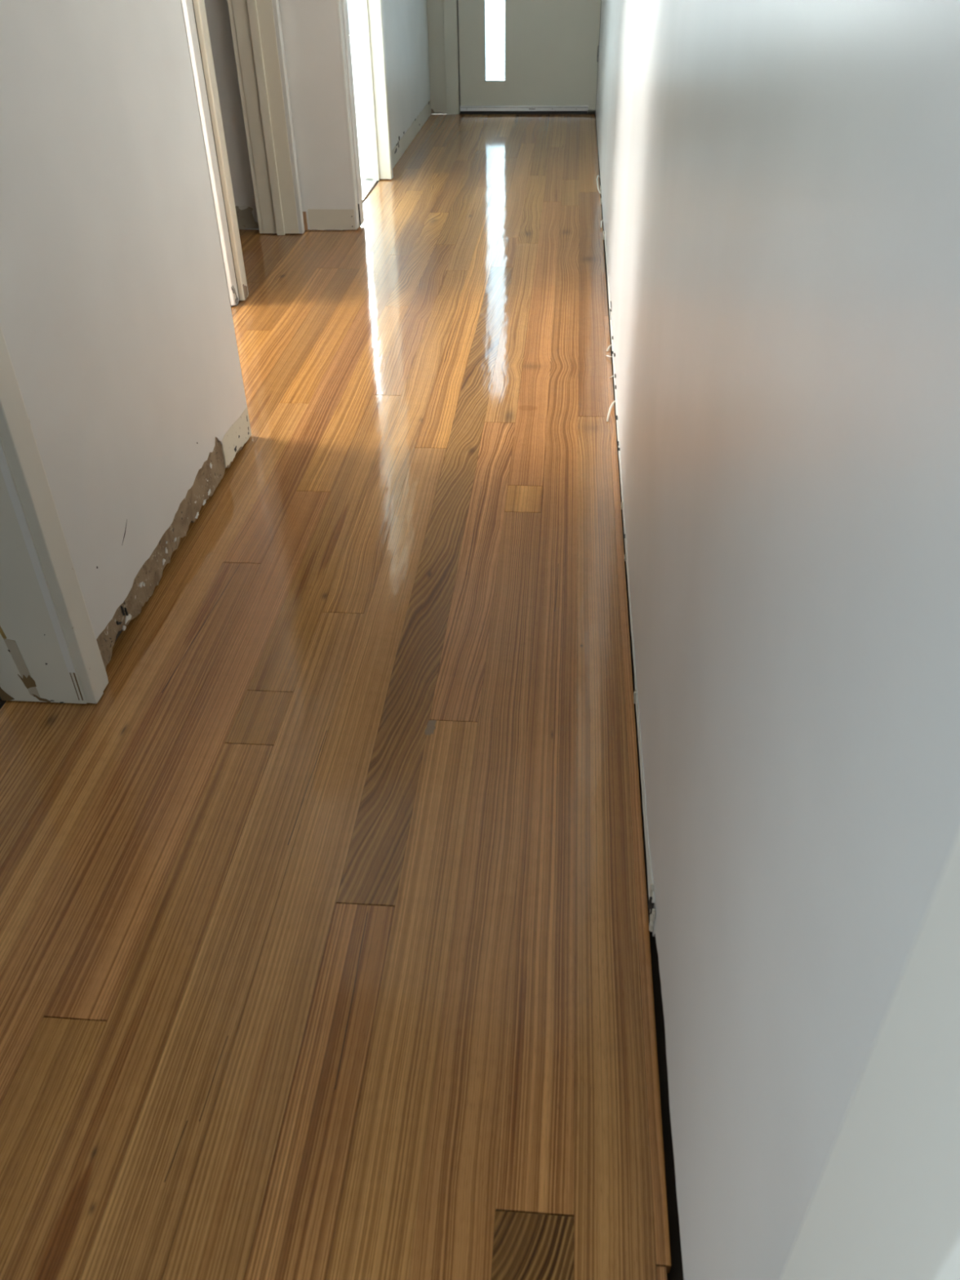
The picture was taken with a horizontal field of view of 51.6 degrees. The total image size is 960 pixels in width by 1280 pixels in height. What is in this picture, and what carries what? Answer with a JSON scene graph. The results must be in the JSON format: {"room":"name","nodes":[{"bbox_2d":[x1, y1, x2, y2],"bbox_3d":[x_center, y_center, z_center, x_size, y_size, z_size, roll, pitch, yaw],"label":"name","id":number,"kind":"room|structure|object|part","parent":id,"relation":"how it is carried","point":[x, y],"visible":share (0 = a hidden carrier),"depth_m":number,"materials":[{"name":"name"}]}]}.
{"room":"house hallway","nodes":[
{"label":"house hallway","id":0,"kind":"room"},
{"bbox_2d":[0,0,251,672],"bbox_3d":[-2.056,-1.249,1.583,2.777,2.451,1.115,2,37,4],"label":"wall","id":1,"kind":"structure","parent":0,"point":[117,322],"depth_m":1.82,"materials":[{"name":"paint"}]},
{"bbox_2d":[0,324,108,703],"bbox_3d":[-0.817,-0.488,0.808,0.175,2.120,0.991,2,37,4],"label":"door frame","id":2,"kind":"structure","parent":1,"relation":"in","point":[33,666],"depth_m":1.64,"materials":[{"name":"beige paint"}]},
{"bbox_3d":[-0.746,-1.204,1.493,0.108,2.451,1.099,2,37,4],"label":"timber plate","id":3,"kind":"part","parent":1,"relation":"part of","materials":[{"name":"brown wood"}]},
{"bbox_2d":[181,0,239,306],"bbox_3d":[-2.057,-2.490,3.251,2.438,2.450,0.952,2,37,4],"label":"wall","id":4,"kind":"structure","parent":0,"point":[188,8],"depth_m":3.22,"materials":[{"name":"paint"}]},
{"bbox_2d":[192,0,307,300],"bbox_3d":[-0.901,-2.353,3.317,0.197,2.120,0.960,2,37,4],"label":"door frame","id":5,"kind":"structure","parent":4,"relation":"in","point":[256,30],"depth_m":3.93,"materials":[{"name":"beige paint"}]},
{"bbox_3d":[-0.864,-2.089,2.957,0.019,2.116,0.077,2,37,4],"label":"architrave","id":6,"kind":"part","parent":5,"relation":"part of","materials":[{"name":"beige paint"}]},
{"bbox_3d":[-0.954,-2.623,3.678,0.018,2.117,0.064,2,37,4],"label":"architrave","id":7,"kind":"part","parent":5,"relation":"part of","materials":[{"name":"beige paint"}]},
{"bbox_3d":[-0.782,-2.616,3.665,0.018,2.117,0.064,2,37,4],"label":"architrave","id":8,"kind":"part","parent":5,"relation":"part of","materials":[{"name":"white paint"}]},
{"bbox_2d":[204,0,364,230],"bbox_3d":[-1.878,-2.843,3.721,2.699,2.450,0.121,2,37,4],"label":"wall","id":9,"kind":"structure","parent":0,"point":[316,37],"depth_m":4.05,"materials":[{"name":"paint"}]},
{"bbox_3d":[-0.538,-2.680,3.739,0.020,2.108,0.069,2,37,4],"label":"architrave","id":10,"kind":"part","parent":9,"relation":"part of","materials":[{"name":"paint"}]},
{"bbox_2d":[0,113,684,1279],"bbox_3d":[-1.464,-0.705,2.939,4.200,0.062,10.500,2,37,4],"label":"floor","id":11,"kind":"structure","parent":0,"point":[325,949],"depth_m":1.53,"materials":[{"name":"brown wood"}]},
{"bbox_2d":[459,112,595,115],"bbox_3d":[0.318,-3.525,6.655,0.908,0.020,0.112,2,37,4],"label":"threshold","id":12,"kind":"object","parent":11,"relation":"on","point":[460,113],"visible":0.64,"depth_m":6.61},
{"bbox_2d":[595,174,601,194],"bbox_3d":[0.583,-2.229,4.862,0.023,0.018,0.362,2,37,4],"label":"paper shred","id":13,"kind":"object","parent":11,"relation":"on","point":[597,175],"visible":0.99,"depth_m":4.89,"materials":[{"name":"white paper"}]},
{"bbox_2d":[606,400,615,422],"bbox_3d":[0.360,-0.634,2.742,0.010,0.011,0.128,9,38,13],"label":"paper shred","id":14,"kind":"object","parent":11,"relation":"on","point":[612,403],"visible":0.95,"depth_m":2.74,"materials":[{"name":"white paper"}]},
{"bbox_2d":[350,43,359,115],"bbox_3d":[-1.526,-3.742,4.921,1.956,2.450,2.925,2,37,4],"label":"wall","id":15,"kind":"structure","parent":0,"point":[352,45],"depth_m":6.53,"materials":[{"name":"white paint"}]},
{"bbox_2d":[349,35,353,43],"bbox_3d":[-1.307,-4.560,5.957,1.620,1.680,0.060,2,37,4],"label":"window","id":16,"kind":"structure","parent":15,"relation":"in","point":[350,36],"depth_m":6.39,"materials":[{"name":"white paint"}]},
{"bbox_2d":[382,0,431,168],"bbox_3d":[-0.470,-3.937,5.160,0.099,2.450,1.940,2,37,4],"label":"wall","id":17,"kind":"structure","parent":0,"point":[405,21],"depth_m":5.61,"materials":[{"name":"paint"}]},
{"bbox_2d":[350,0,393,202],"bbox_3d":[-0.572,-2.973,4.152,0.149,2.132,0.935,2,37,4],"label":"door frame","id":18,"kind":"structure","parent":17,"relation":"in","point":[367,15],"depth_m":4.84,"materials":[{"name":"beige paint"}]},
{"bbox_3d":[-0.601,-3.239,4.496,0.012,2.115,0.074,2,37,4],"label":"architrave","id":19,"kind":"part","parent":18,"relation":"part of","materials":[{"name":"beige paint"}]},
{"bbox_3d":[-0.475,-3.232,4.485,0.027,2.115,0.086,-5,37,-6],"label":"architrave","id":20,"kind":"part","parent":18,"relation":"part of","materials":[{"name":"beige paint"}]},
{"bbox_2d":[426,0,446,114],"bbox_3d":[0.225,-4.521,5.929,1.360,2.450,0.101,2,37,4],"label":"wall","id":21,"kind":"structure","parent":0,"point":[434,7],"depth_m":6.46,"materials":[{"name":"paint"}]},
{"bbox_2d":[443,0,601,114],"bbox_3d":[0.335,-4.369,6.014,1.141,2.139,0.110,2,37,4],"label":"door frame","id":22,"kind":"structure","parent":21,"relation":"attached to","point":[452,91],"depth_m":6.44,"materials":[{"name":"paint"}]},
{"bbox_2d":[457,0,600,114],"bbox_3d":[0.304,-4.327,6.002,0.906,2.047,0.104,2,37,4],"label":"door","id":23,"kind":"structure","parent":21,"relation":"in","point":[517,56],"depth_m":6.42,"materials":[{"name":"paint"}]},
{"bbox_2d":[595,0,959,1279],"bbox_3d":[0.391,-1.513,1.898,0.095,2.469,9.900,2,37,4],"label":"wall","id":24,"kind":"structure","parent":0,"point":[780,187],"depth_m":0.66,"materials":[{"name":"paint"}]},
{"bbox_2d":[779,830,959,1279],"bbox_3d":[0.160,-0.045,0.191,0.017,2.120,0.095,2,37,4],"label":"wall","id":25,"kind":"structure","parent":24,"relation":"attached to","point":[885,1204],"depth_m":0.36,"materials":[{"name":"white paint"}]}
]}

